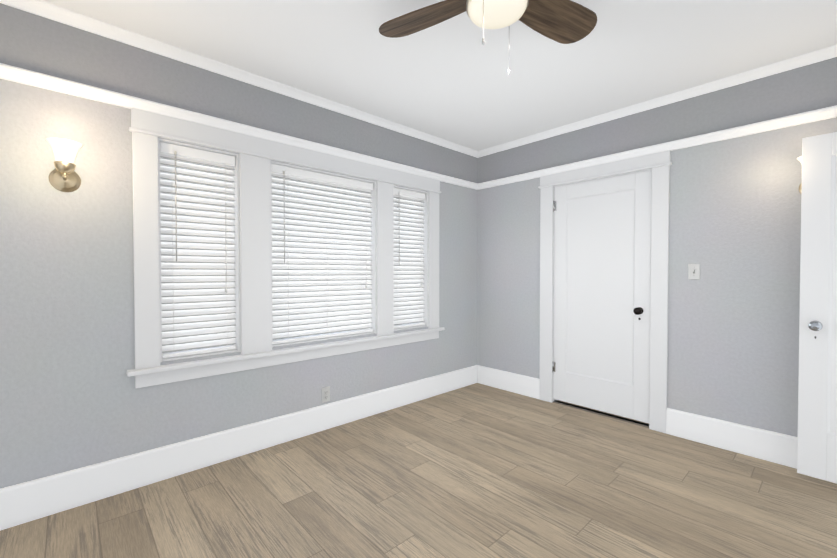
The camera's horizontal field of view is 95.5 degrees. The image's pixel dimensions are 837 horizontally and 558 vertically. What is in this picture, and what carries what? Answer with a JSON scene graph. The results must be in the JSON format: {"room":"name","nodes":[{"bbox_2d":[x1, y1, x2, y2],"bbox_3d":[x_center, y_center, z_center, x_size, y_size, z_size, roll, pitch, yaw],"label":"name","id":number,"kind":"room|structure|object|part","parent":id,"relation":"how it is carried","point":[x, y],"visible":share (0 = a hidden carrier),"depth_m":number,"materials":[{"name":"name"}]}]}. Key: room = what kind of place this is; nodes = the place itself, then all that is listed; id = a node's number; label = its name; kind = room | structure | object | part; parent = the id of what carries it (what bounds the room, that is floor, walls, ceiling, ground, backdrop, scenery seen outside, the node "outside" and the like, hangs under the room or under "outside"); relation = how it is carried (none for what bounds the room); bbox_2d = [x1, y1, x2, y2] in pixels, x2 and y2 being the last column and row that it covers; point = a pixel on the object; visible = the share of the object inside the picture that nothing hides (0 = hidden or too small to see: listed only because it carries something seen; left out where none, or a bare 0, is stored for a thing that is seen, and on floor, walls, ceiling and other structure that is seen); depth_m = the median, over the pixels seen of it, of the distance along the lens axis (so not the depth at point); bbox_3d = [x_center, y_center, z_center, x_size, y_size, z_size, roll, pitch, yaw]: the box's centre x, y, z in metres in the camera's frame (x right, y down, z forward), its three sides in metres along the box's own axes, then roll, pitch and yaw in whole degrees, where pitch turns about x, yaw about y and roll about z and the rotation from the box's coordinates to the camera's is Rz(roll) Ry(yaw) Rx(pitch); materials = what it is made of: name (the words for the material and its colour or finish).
{"room":"empty bedroom","nodes":[
{"label":"empty bedroom","id":0,"kind":"room"},
{"bbox_2d":[0,3,477,488],"bbox_3d":[-0.876,-0.100,2.956,4.390,2.535,0.220,-1,1,-43],"label":"wall","id":1,"kind":"structure","parent":0,"point":[72,397],"depth_m":2.06,"materials":[{"name":"paint"}]},
{"bbox_2d":[45,138,82,191],"bbox_3d":[-1.760,-0.561,1.892,0.138,0.235,0.139,-1,1,-43],"label":"sconce","id":2,"kind":"object","parent":1,"relation":"attached to","point":[64,176],"visible":1,"depth_m":1.89,"materials":[{"name":"white glass"}]},
{"bbox_3d":[-1.759,-0.619,1.891,0.138,0.120,0.138,-1,1,-43],"label":"lamp shade","id":3,"kind":"part","parent":2,"relation":"part of","materials":[{"name":"white glass"}]},
{"bbox_2d":[162,158,230,353],"bbox_3d":[-1.436,-0.169,2.462,0.424,1.284,0.063,-1,1,-43],"label":"window","id":4,"kind":"structure","parent":1,"relation":"in","point":[213,218],"depth_m":2.48,"materials":[{"name":"white"}]},
{"bbox_2d":[160,142,235,357],"bbox_3d":[-1.380,-0.169,2.401,0.416,1.280,0.078,-1,1,-43],"label":"window blind","id":5,"kind":"object","parent":4,"relation":"attached to","point":[198,288],"visible":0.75,"depth_m":2.39,"materials":[{"name":"white plastic"}]},
{"bbox_2d":[0,365,475,530],"bbox_3d":[-0.795,1.073,2.886,3.950,0.192,0.019,-1,1,-43],"label":"baseboard","id":6,"kind":"structure","parent":1,"relation":"attached to","point":[26,502],"depth_m":2.33,"materials":[{"name":"white wood"}]},
{"bbox_2d":[0,0,479,157],"bbox_3d":[-0.784,-1.339,2.836,3.950,0.052,0.052,-1,1,-43],"label":"crown molding","id":7,"kind":"structure","parent":1,"relation":"attached to","point":[70,18],"depth_m":2.34,"materials":[{"name":"white wood"}]},
{"bbox_2d":[0,63,479,189],"bbox_3d":[-0.788,-0.990,2.845,3.950,0.060,0.042,-1,1,-43],"label":"rail","id":8,"kind":"object","parent":1,"relation":"attached to","point":[33,78],"depth_m":2.26,"materials":[{"name":"white wood"}]},
{"bbox_2d":[126,108,444,387],"bbox_3d":[-0.691,-0.180,2.947,2.516,1.567,0.082,-1,1,-43],"label":"window frame","id":9,"kind":"structure","parent":1,"relation":"in","point":[147,129],"depth_m":2.56,"materials":[{"name":"white wood"}]},
{"bbox_2d":[271,164,372,343],"bbox_3d":[-0.729,-0.179,2.999,0.880,1.280,0.078,-1,1,-43],"label":"window blind","id":10,"kind":"object","parent":9,"relation":"attached to","point":[322,286],"visible":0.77,"depth_m":2.96,"materials":[{"name":"white plastic"}]},
{"bbox_2d":[394,188,424,328],"bbox_3d":[-0.098,-0.188,3.579,0.415,1.280,0.078,-1,1,-43],"label":"window blind","id":11,"kind":"object","parent":9,"relation":"attached to","point":[408,284],"visible":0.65,"depth_m":3.59,"materials":[{"name":"white plastic"}]},
{"bbox_2d":[158,138,427,361],"bbox_3d":[-0.764,-0.178,3.017,2.190,1.310,0.160,-1,1,-43],"label":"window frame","id":12,"kind":"structure","parent":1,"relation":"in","point":[237,258],"depth_m":2.66,"materials":[{"name":"white wood"}]},
{"bbox_2d":[272,179,368,339],"bbox_3d":[-0.785,-0.179,3.061,0.888,1.284,0.063,-1,1,-43],"label":"window","id":13,"kind":"structure","parent":1,"relation":"in","point":[323,233],"depth_m":3.12,"materials":[{"name":"white"}]},
{"bbox_2d":[322,386,329,402],"bbox_3d":[-0.721,0.900,2.960,0.070,0.115,0.008,-1,1,-43],"label":"electrical outlet plate","id":14,"kind":"object","parent":1,"relation":"attached to","point":[325,394],"visible":1,"depth_m":2.96,"materials":[{"name":"white plastic"}]},
{"bbox_2d":[0,383,836,557],"bbox_3d":[0.335,1.249,1.660,4.390,0.120,3.800,-1,1,-43],"label":"floor","id":15,"kind":"structure","parent":0,"point":[477,470],"depth_m":2.03,"materials":[{"name":"wood"}]},
{"bbox_2d":[41,0,836,150],"bbox_3d":[0.335,-1.405,1.617,4.390,0.120,3.800,-1,1,-43],"label":"ceiling","id":16,"kind":"structure","parent":0,"point":[451,79],"depth_m":2.27,"materials":[{"name":"white paint"}]},
{"bbox_2d":[379,0,596,74],"bbox_3d":[0.351,-1.140,1.713,1.027,0.415,1.042,-1,1,-43],"label":"ceiling fan","id":17,"kind":"object","parent":16,"relation":"hanging from","point":[565,21],"visible":1,"depth_m":1.76,"materials":[{"name":"brown wood"}]},
{"bbox_3d":[0.335,-1.140,1.621,0.250,0.048,0.250,-1,1,-43],"label":"lamp shade","id":18,"kind":"part","parent":17,"relation":"part of","materials":[{"name":"white glass"}]},
{"bbox_2d":[477,57,836,436],"bbox_3d":[1.870,-0.101,3.050,0.220,2.535,3.360,-1,1,-43],"label":"wall","id":19,"kind":"structure","parent":0,"point":[735,234],"depth_m":2.67,"materials":[{"name":"paint"}]},
{"bbox_2d":[476,365,538,398],"bbox_3d":[0.917,1.056,3.929,0.019,0.192,0.743,-1,1,-43],"label":"baseboard","id":20,"kind":"structure","parent":19,"relation":"attached to","point":[528,386],"depth_m":3.91,"materials":[{"name":"white wood"}]},
{"bbox_2d":[552,170,651,422],"bbox_3d":[1.520,0.140,3.247,0.104,1.977,0.810,-1,1,-43],"label":"closet door","id":21,"kind":"structure","parent":19,"relation":"in","point":[602,259],"depth_m":3.22,"materials":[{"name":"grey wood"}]},
{"bbox_2d":[538,150,671,432],"bbox_3d":[1.599,0.096,3.321,0.256,2.132,1.085,-1,1,-43],"label":"door frame","id":22,"kind":"structure","parent":19,"relation":"attached to","point":[658,164],"depth_m":2.95,"materials":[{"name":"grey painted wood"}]},
{"bbox_2d":[480,45,836,156],"bbox_3d":[1.770,-1.341,2.937,0.052,0.052,3.240,-1,1,-43],"label":"crown molding","id":23,"kind":"structure","parent":19,"relation":"attached to","point":[830,52],"depth_m":2.76,"materials":[{"name":"white wood"}]},
{"bbox_2d":[480,105,836,188],"bbox_3d":[1.773,-0.992,2.946,0.042,0.060,3.240,-1,1,-43],"label":"rail","id":24,"kind":"object","parent":19,"relation":"attached to","point":[828,112],"depth_m":2.73,"materials":[{"name":"white wood"}]},
{"bbox_2d":[688,264,699,279],"bbox_3d":[1.988,-0.054,2.745,0.020,0.115,0.070,-1,1,-43],"label":"switch plate","id":25,"kind":"object","parent":19,"relation":"attached to","point":[693,271],"visible":1,"depth_m":2.75,"materials":[{"name":"white plastic"}]},
{"bbox_2d":[666,408,796,468],"bbox_3d":[2.390,1.082,2.327,0.019,0.192,1.504,-1,1,-43],"label":"baseboard","id":26,"kind":"structure","parent":19,"relation":"attached to","point":[771,446],"depth_m":2.58,"materials":[{"name":"white wood"}]},
{"bbox_2d":[797,156,801,193],"bbox_3d":[2.344,-0.612,2.261,0.139,0.235,0.138,-1,1,-43],"label":"sconce","id":27,"kind":"object","parent":19,"relation":"attached to","point":[800,160],"visible":0.08,"depth_m":2.33,"materials":[{"name":"beige metal"}]},
{"bbox_3d":[1.547,-0.057,0.321,4.390,2.535,0.220,-1,1,-43],"label":"wall","id":28,"kind":"structure","parent":0,"visible":0},
{"bbox_2d":[797,132,836,483],"bbox_3d":[2.522,0.167,1.939,0.167,1.965,0.819,-1,1,-43],"label":"entry door","id":29,"kind":"structure","parent":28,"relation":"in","point":[817,423],"depth_m":2.17,"materials":[{"name":"white wood"}]}
]}

